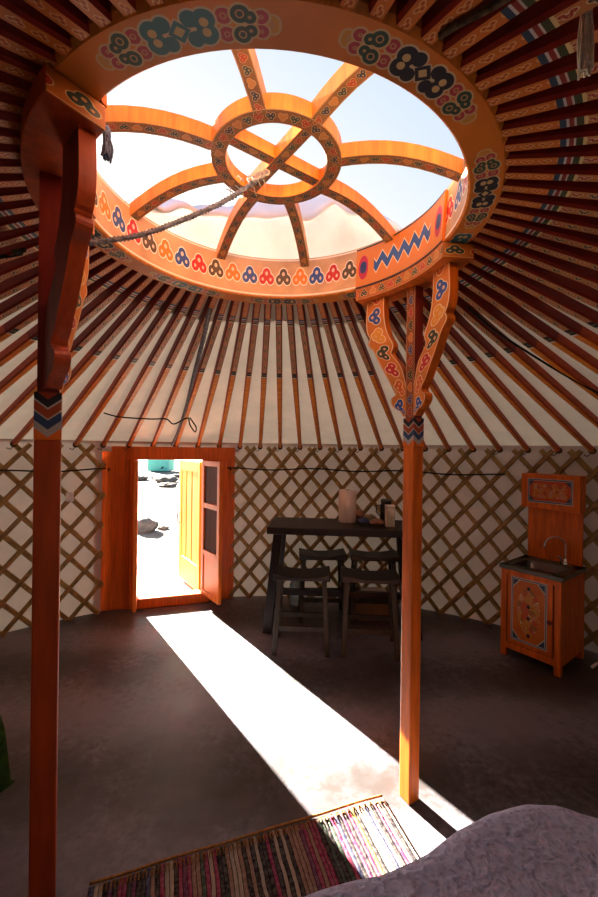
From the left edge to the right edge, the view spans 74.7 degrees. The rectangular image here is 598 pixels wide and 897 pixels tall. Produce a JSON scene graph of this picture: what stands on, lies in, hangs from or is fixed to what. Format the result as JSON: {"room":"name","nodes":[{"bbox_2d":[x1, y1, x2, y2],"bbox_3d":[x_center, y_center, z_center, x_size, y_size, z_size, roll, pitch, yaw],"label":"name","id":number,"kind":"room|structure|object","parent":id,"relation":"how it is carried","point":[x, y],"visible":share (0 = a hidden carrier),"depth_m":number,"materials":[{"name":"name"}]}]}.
{"room":"traditional dwelling","nodes":[
{"label":"traditional dwelling","id":0,"kind":"room"},
{"bbox_2d":[0,596,597,896],"bbox_3d":[-0.169,1.548,0.800,6.720,0.001,6.720,1,0,0],"label":"floor","id":1,"kind":"structure","parent":0,"point":[181,729],"depth_m":2.15,"materials":[{"name":"concrete"}]},
{"bbox_2d":[0,715,15,792],"bbox_3d":[-1.616,1.244,0.980,0.878,0.574,1.320,1,0,0],"label":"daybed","id":2,"kind":"object","parent":1,"relation":"on","point":[5,776],"visible":1,"depth_m":1.59,"materials":[{"name":"green fabric"}]},
{"bbox_2d":[0,442,106,636],"bbox_3d":[-2.774,0.736,2.432,0.415,1.589,3.092,1,0,32],"label":"lattice","id":3,"kind":"structure","parent":1,"relation":"on","point":[4,501],"depth_m":3.44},
{"bbox_2d":[100,446,234,610],"bbox_3d":[-1.300,0.758,3.869,1.310,1.552,0.130,1,0,-17],"label":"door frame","id":4,"kind":"structure","parent":3,"relation":"in","point":[118,475],"depth_m":3.73,"materials":[{"name":"paint"}]},
{"bbox_2d":[132,460,138,611],"bbox_3d":[-1.488,0.769,3.567,0.032,1.315,0.330,1,0,-21],"label":"glazed door","id":5,"kind":"structure","parent":4,"relation":"attached to","point":[136,462],"depth_m":3.41,"materials":[{"name":"orange paint"}]},
{"bbox_2d":[177,460,201,589],"bbox_3d":[-1.216,0.805,4.276,0.089,1.340,0.640,1,0,-35],"label":"plank door","id":6,"kind":"structure","parent":4,"relation":"attached to","point":[190,479],"depth_m":4.24,"materials":[{"name":"yellow paint"}]},
{"bbox_2d":[200,460,222,604],"bbox_3d":[-0.840,0.777,3.750,0.032,1.315,0.380,1,0,-39],"label":"glazed door","id":7,"kind":"structure","parent":4,"relation":"attached to","point":[212,471],"depth_m":3.73,"materials":[{"name":"orange paint"}]},
{"bbox_2d":[20,64,106,896],"bbox_3d":[-0.660,0.282,1.074,0.184,2.520,0.617,1,0,-30],"label":"post","id":8,"kind":"object","parent":1,"relation":"on","point":[61,123],"visible":0.98,"depth_m":1.02,"materials":[{"name":"orange paint"}]},
{"bbox_2d":[100,125,113,163],"bbox_3d":[-0.480,-0.762,0.982,0.027,0.084,0.030,1,0,34],"label":"tassel","id":9,"kind":"object","parent":8,"relation":"hanging from","point":[107,152],"visible":0.99,"depth_m":0.97,"materials":[{"name":"black fabric"}]},
{"bbox_2d":[87,794,419,896],"bbox_3d":[-0.058,1.540,1.179,1.166,0.022,0.820,1,0,-18],"label":"rag rug","id":10,"kind":"object","parent":1,"relation":"on","point":[365,839],"visible":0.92,"depth_m":1.46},
{"bbox_2d":[289,581,299,606],"bbox_3d":[-0.022,1.393,3.900,0.147,0.310,0.147,1,0,0],"label":"water bottle","id":11,"kind":"object","parent":1,"relation":"on","point":[293,599],"visible":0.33,"depth_m":3.84,"materials":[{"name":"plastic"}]},
{"bbox_2d":[272,564,329,656],"bbox_3d":[0.025,1.252,3.085,0.436,0.601,0.335,1,0,3],"label":"stool","id":12,"kind":"object","parent":1,"relation":"on","point":[282,573],"visible":1,"depth_m":2.97,"materials":[{"name":"brown wood"}]},
{"bbox_2d":[298,548,346,622],"bbox_3d":[0.213,1.255,3.650,0.436,0.601,0.335,1,0,-1],"label":"stool","id":13,"kind":"object","parent":1,"relation":"on","point":[340,555],"visible":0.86,"depth_m":3.54,"materials":[{"name":"brown wood"}]},
{"bbox_2d":[262,517,422,640],"bbox_3d":[0.374,1.115,3.500,1.314,0.890,0.559,1,0,5],"label":"bar table","id":14,"kind":"object","parent":1,"relation":"on","point":[279,527],"visible":0.6,"depth_m":3.33,"materials":[{"name":"brown wood"}]},
{"bbox_2d":[339,489,355,522],"bbox_3d":[0.446,0.524,3.600,0.160,0.292,0.160,1,0,0],"label":"paper towel roll","id":15,"kind":"object","parent":14,"relation":"on","point":[347,497],"visible":1,"depth_m":3.53,"materials":[{"name":"paper"}]},
{"bbox_2d":[375,499,391,522],"bbox_3d":[0.781,0.567,3.577,0.138,0.215,0.110,1,0,32],"label":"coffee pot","id":16,"kind":"object","parent":14,"relation":"on","point":[383,501],"visible":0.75,"depth_m":3.53,"materials":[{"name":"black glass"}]},
{"bbox_2d":[385,504,394,526],"bbox_3d":[0.788,0.582,3.400,0.077,0.185,0.062,1,0,0],"label":"carton","id":17,"kind":"object","parent":14,"relation":"on","point":[389,509],"visible":1,"depth_m":3.37,"materials":[{"name":"beige cardboard"}]},
{"bbox_2d":[340,566,399,661],"bbox_3d":[0.545,1.259,3.050,0.436,0.601,0.335,1,0,6],"label":"stool","id":18,"kind":"object","parent":1,"relation":"on","point":[390,577],"visible":1,"depth_m":2.94,"materials":[{"name":"brown wood"}]},
{"bbox_2d":[355,587,388,620],"bbox_3d":[0.682,1.441,3.640,0.296,0.235,0.206,1,0,0],"label":"cardboard box","id":19,"kind":"object","parent":1,"relation":"on","point":[360,608],"visible":0.38,"depth_m":3.55,"materials":[{"name":"brown cardboard"}]},
{"bbox_2d":[348,548,399,624],"bbox_3d":[0.685,1.260,3.635,0.436,0.601,0.335,1,0,3],"label":"stool","id":20,"kind":"object","parent":1,"relation":"on","point":[390,556],"visible":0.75,"depth_m":3.52,"materials":[{"name":"brown wood"}]},
{"bbox_2d":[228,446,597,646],"bbox_3d":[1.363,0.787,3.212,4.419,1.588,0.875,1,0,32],"label":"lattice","id":21,"kind":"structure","parent":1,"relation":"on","point":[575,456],"depth_m":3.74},
{"bbox_2d":[355,190,473,804],"bbox_3d":[0.469,0.296,1.726,0.184,2.520,0.617,1,0,-30],"label":"post","id":22,"kind":"object","parent":1,"relation":"on","point":[418,258],"visible":1,"depth_m":1.72,"materials":[{"name":"orange paint"}]},
{"bbox_2d":[53,0,508,304],"bbox_3d":[-0.081,-0.924,1.400,1.468,0.291,1.468,1,0,0],"label":"ring","id":23,"kind":"object","parent":22,"relation":"on","point":[144,39],"visible":0.8,"depth_m":1.20,"materials":[{"name":"orange paint"}]},
{"bbox_2d":[0,127,19,144],"bbox_3d":[-1.921,-0.430,0.245,2.903,0.842,0.040,1,0,-32],"label":"rafter","id":24,"kind":"object","parent":23,"relation":"attached to","point":[7,135],"visible":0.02,"depth_m":0.98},
{"bbox_2d":[0,143,19,158],"bbox_3d":[-1.986,-0.431,0.400,2.861,0.842,0.040,1,0,-28],"label":"rafter","id":25,"kind":"object","parent":23,"relation":"attached to","point":[7,151],"visible":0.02,"depth_m":1.03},
{"bbox_2d":[0,110,21,129],"bbox_3d":[-1.842,-0.429,0.095,2.943,0.843,0.040,1,0,-37],"label":"rafter","id":26,"kind":"object","parent":23,"relation":"attached to","point":[10,120],"visible":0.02,"depth_m":0.94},
{"bbox_2d":[0,158,21,172],"bbox_3d":[-2.038,-0.432,0.560,2.817,0.842,0.040,1,0,-23],"label":"rafter","id":27,"kind":"object","parent":23,"relation":"attached to","point":[6,165],"visible":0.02,"depth_m":1.08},
{"bbox_2d":[0,91,25,114],"bbox_3d":[-1.750,-0.428,-0.050,2.980,0.843,0.040,1,0,-41],"label":"rafter","id":28,"kind":"object","parent":23,"relation":"attached to","point":[8,102],"visible":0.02,"depth_m":0.89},
{"bbox_2d":[0,173,25,187],"bbox_3d":[-2.076,-0.432,0.721,2.772,0.842,0.040,1,0,-19],"label":"rafter","id":29,"kind":"object","parent":23,"relation":"attached to","point":[6,179],"visible":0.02,"depth_m":1.13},
{"bbox_2d":[0,186,31,201],"bbox_3d":[-2.100,-0.433,0.883,2.726,0.842,0.040,1,0,-14],"label":"rafter","id":30,"kind":"object","parent":23,"relation":"attached to","point":[6,193],"visible":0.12,"depth_m":1.19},
{"bbox_2d":[0,70,32,98],"bbox_3d":[-1.645,-0.427,-0.187,0.040,0.843,3.015,1,0,44],"label":"rafter","id":31,"kind":"object","parent":23,"relation":"attached to","point":[9,83],"visible":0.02,"depth_m":0.84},
{"bbox_2d":[0,251,38,280],"bbox_3d":[-2.029,-0.432,1.666,2.491,0.842,0.040,1,0,8],"label":"rafter","id":32,"kind":"object","parent":23,"relation":"attached to","point":[11,268],"visible":0.42,"depth_m":1.52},
{"bbox_2d":[0,211,38,231],"bbox_3d":[-2.109,-0.433,1.204,2.632,0.842,0.040,1,0,-6],"label":"rafter","id":33,"kind":"object","parent":23,"relation":"attached to","point":[10,222],"visible":0.31,"depth_m":1.30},
{"bbox_2d":[0,223,38,247],"bbox_3d":[-2.094,-0.432,1.362,2.585,0.842,0.040,1,0,-1],"label":"rafter","id":34,"kind":"object","parent":23,"relation":"attached to","point":[9,237],"visible":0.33,"depth_m":1.37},
{"bbox_2d":[0,199,38,216],"bbox_3d":[-2.111,-0.433,1.044,2.679,0.842,0.040,1,0,-10],"label":"rafter","id":35,"kind":"object","parent":23,"relation":"attached to","point":[7,208],"visible":0.31,"depth_m":1.25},
{"bbox_2d":[0,237,38,263],"bbox_3d":[-2.067,-0.432,1.516,2.538,0.842,0.040,1,0,3],"label":"rafter","id":36,"kind":"object","parent":23,"relation":"attached to","point":[32,245],"visible":0.21,"depth_m":1.44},
{"bbox_2d":[0,247,26,258],"bbox_3d":[-0.968,-0.670,1.354,0.348,0.116,0.083,1,0,39],"label":"rope","id":37,"kind":"object","parent":36,"relation":"attached to","point":[17,252],"visible":1,"depth_m":1.37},
{"bbox_2d":[0,46,42,82],"bbox_3d":[-1.527,-0.426,-0.315,0.040,0.843,3.047,1,0,40],"label":"rafter","id":38,"kind":"object","parent":23,"relation":"attached to","point":[12,63],"visible":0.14,"depth_m":0.80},
{"bbox_2d":[0,18,56,67],"bbox_3d":[-1.398,-0.424,-0.433,0.040,0.843,3.076,1,0,36],"label":"rafter","id":39,"kind":"object","parent":23,"relation":"attached to","point":[13,39],"visible":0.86,"depth_m":0.76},
{"bbox_2d":[0,0,71,55],"bbox_3d":[-1.259,-0.422,-0.540,0.040,0.843,3.101,1,0,31],"label":"rafter","id":40,"kind":"object","parent":23,"relation":"attached to","point":[18,13],"visible":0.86,"depth_m":0.72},
{"bbox_2d":[0,245,100,299],"bbox_3d":[-1.980,-0.431,1.811,2.445,0.842,0.040,1,0,12],"label":"rafter","id":41,"kind":"object","parent":23,"relation":"attached to","point":[9,286],"visible":0.39,"depth_m":1.62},
{"bbox_2d":[0,251,110,319],"bbox_3d":[-1.921,-0.430,1.950,2.401,0.842,0.040,1,0,17],"label":"rafter","id":42,"kind":"object","parent":23,"relation":"attached to","point":[28,295],"visible":0.4,"depth_m":1.72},
{"bbox_2d":[24,0,89,40],"bbox_3d":[-1.110,-0.420,-0.635,0.040,0.843,3.123,1,0,27],"label":"rafter","id":43,"kind":"object","parent":23,"relation":"attached to","point":[64,13],"visible":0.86,"depth_m":0.71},
{"bbox_2d":[0,258,121,342],"bbox_3d":[-1.853,-0.429,2.083,2.357,0.842,0.040,1,0,21],"label":"rafter","id":44,"kind":"object","parent":23,"relation":"attached to","point":[30,314],"visible":0.44,"depth_m":1.84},
{"bbox_2d":[0,264,131,366],"bbox_3d":[-1.776,-0.429,2.208,2.316,0.842,0.040,1,0,26],"label":"rafter","id":45,"kind":"object","parent":23,"relation":"attached to","point":[94,289],"visible":0.55,"depth_m":1.85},
{"bbox_2d":[0,269,142,394],"bbox_3d":[-1.690,-0.427,2.327,2.276,0.842,0.040,1,0,30],"label":"rafter","id":46,"kind":"object","parent":23,"relation":"attached to","point":[104,298],"visible":0.6,"depth_m":1.93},
{"bbox_2d":[0,275,152,425],"bbox_3d":[-1.598,-0.426,2.437,2.238,0.842,0.040,1,0,34],"label":"rafter","id":47,"kind":"object","parent":23,"relation":"attached to","point":[122,300],"visible":0.69,"depth_m":2.05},
{"bbox_2d":[7,279,163,449],"bbox_3d":[-1.508,-0.413,2.529,2.202,0.866,0.078,1,0,39],"label":"rafter","id":48,"kind":"object","parent":23,"relation":"attached to","point":[147,293],"visible":0.91,"depth_m":2.17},
{"bbox_2d":[69,0,111,27],"bbox_3d":[-0.953,-0.419,-0.717,0.040,0.843,3.141,1,0,22],"label":"rafter","id":49,"kind":"object","parent":23,"relation":"attached to","point":[98,11],"visible":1,"depth_m":0.70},
{"bbox_2d":[62,283,174,427],"bbox_3d":[-1.404,-0.411,2.624,2.168,0.866,0.077,1,0,43],"label":"rafter","id":50,"kind":"object","parent":23,"relation":"attached to","point":[159,297],"visible":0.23,"depth_m":2.27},
{"bbox_2d":[110,0,136,16],"bbox_3d":[-0.788,-0.417,-0.784,0.040,0.843,3.154,1,0,18],"label":"rafter","id":51,"kind":"object","parent":23,"relation":"attached to","point":[126,7],"visible":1,"depth_m":0.69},
{"bbox_2d":[69,287,185,449],"bbox_3d":[-1.295,-0.410,2.710,0.077,0.866,2.136,1,0,-42],"label":"rafter","id":52,"kind":"object","parent":23,"relation":"attached to","point":[176,294],"visible":0.98,"depth_m":2.39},
{"bbox_2d":[97,290,196,449],"bbox_3d":[-1.180,-0.409,2.789,0.078,0.866,2.108,1,0,-38],"label":"rafter","id":53,"kind":"object","parent":23,"relation":"attached to","point":[188,296],"visible":0.98,"depth_m":2.44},
{"bbox_2d":[104,412,196,431],"bbox_3d":[-1.132,-0.206,3.170,0.221,0.123,0.795,1,0,45],"label":"string","id":54,"kind":"object","parent":53,"relation":"hanging from","point":[189,419],"visible":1,"depth_m":3.21,"materials":[{"name":"fabric"}]},
{"bbox_2d":[123,293,206,449],"bbox_3d":[-1.062,-0.407,2.859,0.078,0.866,2.081,1,0,-33],"label":"rafter","id":55,"kind":"object","parent":23,"relation":"attached to","point":[199,300],"visible":0.98,"depth_m":2.48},
{"bbox_2d":[89,169,269,246],"bbox_3d":[-0.350,-0.769,1.222,0.551,0.384,0.042,1,0,-25],"label":"rope","id":56,"kind":"object","parent":23,"relation":"attached to","point":[264,173],"visible":0.99,"depth_m":1.23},
{"bbox_2d":[150,296,217,446],"bbox_3d":[-0.941,-0.406,2.919,0.078,0.866,2.058,1,0,-29],"label":"rafter","id":57,"kind":"object","parent":23,"relation":"attached to","point":[211,302],"visible":0.98,"depth_m":2.58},
{"bbox_2d":[171,308,211,445],"bbox_3d":[-0.844,-0.394,2.965,0.053,0.753,1.879,1,0,-24],"label":"strap","id":58,"kind":"object","parent":57,"relation":"attached to","point":[209,310],"visible":0.99,"depth_m":2.61,"materials":[{"name":"wood"}]},
{"bbox_2d":[173,298,228,446],"bbox_3d":[-0.815,-0.404,2.971,0.078,0.866,2.037,1,0,-24],"label":"rafter","id":59,"kind":"object","parent":23,"relation":"attached to","point":[222,305],"visible":0.82,"depth_m":2.49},
{"bbox_2d":[195,300,239,446],"bbox_3d":[-0.688,-0.403,3.014,0.078,0.866,2.019,1,0,-20],"label":"rafter","id":60,"kind":"object","parent":23,"relation":"attached to","point":[233,308],"visible":0.85,"depth_m":2.59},
{"bbox_2d":[217,302,249,447],"bbox_3d":[-0.559,-0.401,3.049,0.078,0.866,2.003,1,0,-16],"label":"rafter","id":61,"kind":"object","parent":23,"relation":"attached to","point":[245,306],"visible":0.96,"depth_m":2.62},
{"bbox_2d":[235,303,260,450],"bbox_3d":[-0.429,-0.400,3.074,0.077,0.866,1.991,1,0,-11],"label":"rafter","id":62,"kind":"object","parent":23,"relation":"attached to","point":[256,307],"visible":0.98,"depth_m":2.64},
{"bbox_2d":[125,194,401,258],"bbox_3d":[-0.206,-1.103,2.122,1.950,0.628,0.833,1,0,-10],"label":"felt cover","id":63,"kind":"object","parent":23,"relation":"on","point":[331,228],"visible":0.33,"depth_m":2.19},
{"bbox_2d":[255,304,271,451],"bbox_3d":[-0.298,-0.399,3.091,0.077,0.865,1.982,1,0,-7],"label":"rafter","id":64,"kind":"object","parent":23,"relation":"attached to","point":[267,307],"visible":0.97,"depth_m":2.66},
{"bbox_2d":[275,305,282,451],"bbox_3d":[-0.167,-0.397,3.099,0.077,0.865,1.975,1,0,-2],"label":"rafter","id":65,"kind":"object","parent":23,"relation":"attached to","point":[278,308],"visible":0.98,"depth_m":2.67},
{"bbox_2d":[286,305,302,451],"bbox_3d":[-0.035,-0.395,3.098,0.077,0.865,1.971,1,0,2],"label":"rafter","id":66,"kind":"object","parent":23,"relation":"attached to","point":[289,308],"visible":0.98,"depth_m":2.67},
{"bbox_2d":[296,304,321,451],"bbox_3d":[0.097,-0.394,3.089,0.077,0.865,1.970,1,0,7],"label":"rafter","id":67,"kind":"object","parent":23,"relation":"attached to","point":[300,308],"visible":0.99,"depth_m":2.66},
{"bbox_2d":[307,304,342,451],"bbox_3d":[0.227,-0.392,3.070,0.077,0.865,1.973,1,0,11],"label":"rafter","id":68,"kind":"object","parent":23,"relation":"attached to","point":[312,312],"visible":0.98,"depth_m":2.64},
{"bbox_2d":[317,303,362,452],"bbox_3d":[0.357,-0.390,3.043,0.077,0.865,1.978,1,0,16],"label":"rafter","id":69,"kind":"object","parent":23,"relation":"attached to","point":[323,310],"visible":1,"depth_m":2.63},
{"bbox_2d":[328,301,383,452],"bbox_3d":[0.484,-0.389,3.008,0.077,0.865,1.986,1,0,20],"label":"rafter","id":70,"kind":"object","parent":23,"relation":"attached to","point":[333,306],"visible":0.99,"depth_m":2.60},
{"bbox_2d":[338,300,403,453],"bbox_3d":[0.609,-0.387,2.964,0.078,0.865,1.997,1,0,24],"label":"rafter","id":71,"kind":"object","parent":23,"relation":"attached to","point":[345,307],"visible":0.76,"depth_m":2.56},
{"bbox_2d":[368,0,394,19],"bbox_3d":[0.606,-0.400,-0.765,0.040,0.843,3.113,1,0,-18],"label":"rafter","id":72,"kind":"object","parent":23,"relation":"attached to","point":[377,8],"visible":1,"depth_m":0.69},
{"bbox_2d":[349,298,427,451],"bbox_3d":[0.731,-0.386,2.912,0.078,0.865,2.011,1,0,29],"label":"rafter","id":73,"kind":"object","parent":23,"relation":"attached to","point":[357,307],"visible":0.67,"depth_m":2.15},
{"bbox_2d":[364,307,451,453],"bbox_3d":[0.851,-0.384,2.851,0.078,0.865,2.028,1,0,33],"label":"rafter","id":74,"kind":"object","parent":23,"relation":"attached to","point":[428,412],"visible":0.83,"depth_m":3.20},
{"bbox_2d":[396,0,435,31],"bbox_3d":[0.767,-0.398,-0.694,0.040,0.843,3.090,1,0,-22],"label":"rafter","id":75,"kind":"object","parent":23,"relation":"attached to","point":[409,12],"visible":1,"depth_m":0.70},
{"bbox_2d":[389,308,475,454],"bbox_3d":[0.967,-0.383,2.781,0.078,0.866,2.047,1,0,38],"label":"rafter","id":76,"kind":"object","parent":23,"relation":"attached to","point":[395,326],"visible":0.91,"depth_m":2.77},
{"bbox_2d":[389,300,502,454],"bbox_3d":[1.078,-0.381,2.704,0.078,0.866,2.070,1,0,42],"label":"rafter","id":77,"kind":"object","parent":23,"relation":"attached to","point":[396,307],"visible":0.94,"depth_m":2.64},
{"bbox_2d":[421,0,482,44],"bbox_3d":[0.921,-0.396,-0.609,0.040,0.843,3.063,1,0,-27],"label":"rafter","id":78,"kind":"object","parent":23,"relation":"attached to","point":[442,13],"visible":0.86,"depth_m":0.70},
{"bbox_2d":[398,297,531,455],"bbox_3d":[1.184,-0.380,2.618,2.095,0.866,0.078,1,0,-43],"label":"rafter","id":79,"kind":"object","parent":23,"relation":"attached to","point":[448,352],"visible":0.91,"depth_m":2.55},
{"bbox_2d":[438,0,511,39],"bbox_3d":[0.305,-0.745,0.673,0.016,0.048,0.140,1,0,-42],"label":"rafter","id":80,"kind":"object","parent":23,"relation":"attached to","point":[490,7],"visible":1,"depth_m":0.68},
{"bbox_2d":[442,0,538,59],"bbox_3d":[1.065,-0.394,-0.512,0.040,0.843,3.032,1,0,-31],"label":"rafter","id":81,"kind":"object","parent":23,"relation":"attached to","point":[460,40],"visible":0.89,"depth_m":0.71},
{"bbox_2d":[423,296,562,455],"bbox_3d":[1.286,-0.379,2.524,2.122,0.866,0.078,1,0,-39],"label":"rafter","id":82,"kind":"object","parent":23,"relation":"attached to","point":[454,336],"visible":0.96,"depth_m":2.42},
{"bbox_2d":[423,287,596,456],"bbox_3d":[1.381,-0.377,2.424,2.153,0.867,0.078,1,0,-34],"label":"rafter","id":83,"kind":"object","parent":23,"relation":"attached to","point":[461,323],"visible":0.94,"depth_m":2.29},
{"bbox_2d":[430,286,597,427],"bbox_3d":[1.478,-0.389,2.303,2.185,0.842,0.040,1,0,-30],"label":"rafter","id":84,"kind":"object","parent":23,"relation":"attached to","point":[519,355],"visible":0.77,"depth_m":2.15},
{"bbox_2d":[458,270,597,373],"bbox_3d":[1.632,-0.387,2.063,2.257,0.842,0.040,1,0,-21],"label":"rafter","id":85,"kind":"object","parent":23,"relation":"attached to","point":[495,298],"visible":0.8,"depth_m":1.83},
{"bbox_2d":[458,282,597,399],"bbox_3d":[1.559,-0.388,2.186,2.220,0.842,0.040,1,0,-26],"label":"rafter","id":86,"kind":"object","parent":23,"relation":"attached to","point":[483,306],"visible":0.81,"depth_m":1.96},
{"bbox_2d":[467,307,597,393],"bbox_3d":[1.264,-0.483,2.063,1.011,0.368,0.045,1,0,-21],"label":"cable","id":87,"kind":"object","parent":86,"relation":"attached to","point":[468,308],"visible":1,"depth_m":2.04,"materials":[{"name":"rubber"}]},
{"bbox_2d":[460,0,597,75],"bbox_3d":[1.200,-0.392,-0.403,0.040,0.843,2.999,1,0,-35],"label":"rafter","id":88,"kind":"object","parent":23,"relation":"attached to","point":[543,16],"visible":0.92,"depth_m":0.70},
{"bbox_2d":[577,9,594,80],"bbox_3d":[0.485,-0.695,0.661,0.026,0.140,0.020,1,0,0],"label":"tassel","id":89,"kind":"object","parent":88,"relation":"hanging from","point":[586,37],"visible":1,"depth_m":0.66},
{"bbox_2d":[460,263,597,350],"bbox_3d":[1.697,-0.386,1.933,2.296,0.842,0.040,1,0,-17],"label":"rafter","id":90,"kind":"object","parent":23,"relation":"attached to","point":[524,299],"visible":0.8,"depth_m":1.72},
{"bbox_2d":[469,241,597,308],"bbox_3d":[1.800,-0.385,1.657,2.380,0.842,0.040,1,0,-8],"label":"rafter","id":91,"kind":"object","parent":23,"relation":"attached to","point":[582,292],"visible":0.7,"depth_m":1.53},
{"bbox_2d":[469,253,597,328],"bbox_3d":[1.753,-0.385,1.798,2.337,0.842,0.040,1,0,-12],"label":"rafter","id":92,"kind":"object","parent":23,"relation":"attached to","point":[549,295],"visible":0.72,"depth_m":1.62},
{"bbox_2d":[472,232,597,288],"bbox_3d":[1.836,-0.384,1.511,2.424,0.842,0.040,1,0,-3],"label":"rafter","id":93,"kind":"object","parent":23,"relation":"attached to","point":[579,273],"visible":0.71,"depth_m":1.44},
{"bbox_2d":[475,6,597,90],"bbox_3d":[1.325,-0.391,-0.284,0.040,0.843,2.963,1,0,-40],"label":"rafter","id":94,"kind":"object","parent":23,"relation":"attached to","point":[561,41],"visible":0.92,"depth_m":0.75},
{"bbox_2d":[480,223,597,270],"bbox_3d":[1.862,-0.384,1.361,2.469,0.842,0.040,1,0,1],"label":"rafter","id":95,"kind":"object","parent":23,"relation":"attached to","point":[576,255],"visible":0.68,"depth_m":1.37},
{"bbox_2d":[486,42,597,106],"bbox_3d":[1.437,-0.389,-0.155,0.040,0.843,2.924,1,0,-44],"label":"rafter","id":96,"kind":"object","parent":23,"relation":"attached to","point":[562,70],"visible":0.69,"depth_m":0.80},
{"bbox_2d":[486,213,597,252],"bbox_3d":[1.876,-0.384,1.208,2.515,0.842,0.040,1,0,6],"label":"rafter","id":97,"kind":"object","parent":23,"relation":"attached to","point":[587,241],"visible":0.58,"depth_m":1.30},
{"bbox_2d":[493,203,597,234],"bbox_3d":[1.879,-0.384,1.053,2.562,0.842,0.040,1,0,10],"label":"rafter","id":98,"kind":"object","parent":23,"relation":"attached to","point":[587,224],"visible":0.58,"depth_m":1.23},
{"bbox_2d":[495,73,597,121],"bbox_3d":[1.538,-0.388,-0.019,2.883,0.842,0.040,1,0,41],"label":"rafter","id":99,"kind":"object","parent":23,"relation":"attached to","point":[573,92],"visible":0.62,"depth_m":0.84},
{"bbox_2d":[498,191,597,217],"bbox_3d":[1.869,-0.384,0.895,2.609,0.842,0.040,1,0,14],"label":"rafter","id":100,"kind":"object","parent":23,"relation":"attached to","point":[579,206],"visible":0.61,"depth_m":1.17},
{"bbox_2d":[501,99,597,136],"bbox_3d":[1.625,-0.387,0.123,2.840,0.842,0.040,1,0,37],"label":"rafter","id":101,"kind":"object","parent":23,"relation":"attached to","point":[583,113],"visible":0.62,"depth_m":0.89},
{"bbox_2d":[502,179,597,199],"bbox_3d":[1.846,-0.384,0.738,2.657,0.842,0.040,1,0,19],"label":"rafter","id":102,"kind":"object","parent":23,"relation":"attached to","point":[573,189],"visible":0.46,"depth_m":1.11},
{"bbox_2d":[504,122,597,151],"bbox_3d":[1.701,-0.386,0.273,2.796,0.842,0.040,1,0,32],"label":"rafter","id":103,"kind":"object","parent":23,"relation":"attached to","point":[585,134],"visible":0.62,"depth_m":0.94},
{"bbox_2d":[505,163,597,181],"bbox_3d":[1.811,-0.385,0.581,2.704,0.842,0.040,1,0,23],"label":"rafter","id":104,"kind":"object","parent":23,"relation":"attached to","point":[588,172],"visible":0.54,"depth_m":1.05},
{"bbox_2d":[506,144,597,165],"bbox_3d":[1.762,-0.385,0.425,2.750,0.842,0.040,1,0,28],"label":"rafter","id":105,"kind":"object","parent":23,"relation":"attached to","point":[578,154],"visible":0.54,"depth_m":1.00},
{"bbox_2d":[305,804,597,896],"bbox_3d":[0.860,1.254,0.175,2.130,0.612,2.030,1,0,0],"label":"bed","id":106,"kind":"object","parent":1,"relation":"on","point":[529,850],"visible":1,"depth_m":0.91,"materials":[{"name":"grey fabric"}]},
{"bbox_2d":[499,473,586,677],"bbox_3d":[1.841,0.888,2.972,0.478,1.370,0.435,1,0,-37],"label":"washstand","id":107,"kind":"object","parent":1,"relation":"on","point":[543,590],"visible":1,"depth_m":2.93,"materials":[{"name":"orange paint"}]},
{"bbox_2d":[513,559,568,588],"bbox_3d":[1.821,0.950,2.958,0.265,0.134,0.317,1,0,-37],"label":"basin","id":108,"kind":"object","parent":107,"relation":"in","point":[541,566],"depth_m":3.03,"materials":[{"name":"metal"}]},
{"bbox_2d":[499,555,586,582],"bbox_3d":[1.852,0.903,2.980,0.450,0.030,0.435,1,0,-37],"label":"countertop","id":109,"kind":"structure","parent":107,"relation":"on","point":[558,577],"depth_m":2.89,"materials":[{"name":"metal"}]},
{"bbox_2d":[543,536,568,565],"bbox_3d":[1.968,0.781,3.011,0.179,0.216,0.050,1,0,15],"label":"tap","id":110,"kind":"object","parent":107,"relation":"on","point":[545,563],"depth_m":3.00,"materials":[{"name":"silver metal"}]},
{"bbox_2d":[0,281,597,445],"bbox_3d":[-0.144,-0.438,0.800,6.697,0.799,6.700,1,0,0],"label":"ceiling","id":111,"kind":"structure","parent":0,"point":[15,423],"depth_m":2.89,"materials":[{"name":"beige fabric"}]},
{"bbox_2d":[0,439,597,652],"bbox_3d":[-0.159,0.762,0.800,6.640,1.632,6.640,1,0,0],"label":"lattice","id":112,"kind":"structure","parent":0,"point":[22,532],"depth_m":3.64,"materials":[{"name":"wood"}]},
{"bbox_2d":[227,467,504,475],"bbox_3d":[0.558,0.222,3.826,2.590,0.034,0.281,1,0,13],"label":"rope","id":113,"kind":"object","parent":112,"relation":"attached to","point":[227,467],"visible":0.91,"depth_m":3.97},
{"label":"outside","id":114,"kind":"structure","parent":0,"visible":0},
{"bbox_2d":[137,460,201,574],"bbox_3d":[-0.169,1.588,0.800,240.000,0.001,240.000,1,0,0],"label":"ground","id":115,"kind":"structure","parent":114,"point":[157,550],"depth_m":8.35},
{"bbox_2d":[138,516,158,532],"bbox_3d":[-2.897,1.443,7.343,0.462,0.348,0.420,1,0,7],"label":"rock","id":116,"kind":"object","parent":115,"relation":"on","point":[145,524],"visible":0.73,"depth_m":7.19,"materials":[{"name":"grey stone"}]},
{"bbox_2d":[148,460,173,470],"bbox_3d":[-8.959,0.671,25.424,1.450,1.560,1.453,1,0,0],"label":"storage tank","id":117,"kind":"object","parent":115,"relation":"on","point":[153,465],"visible":0.31,"depth_m":24.90,"materials":[{"name":"plastic"}]},
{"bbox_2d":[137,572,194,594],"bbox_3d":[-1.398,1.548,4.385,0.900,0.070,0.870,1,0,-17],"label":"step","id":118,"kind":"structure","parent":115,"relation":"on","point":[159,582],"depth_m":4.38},
{"bbox_2d":[153,475,178,482],"bbox_3d":[-6.000,1.401,17.626,1.086,0.400,1.322,1,0,-40],"label":"rock","id":119,"kind":"object","parent":115,"relation":"on","point":[167,478],"visible":0.89,"depth_m":17.21,"materials":[{"name":"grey stone"}]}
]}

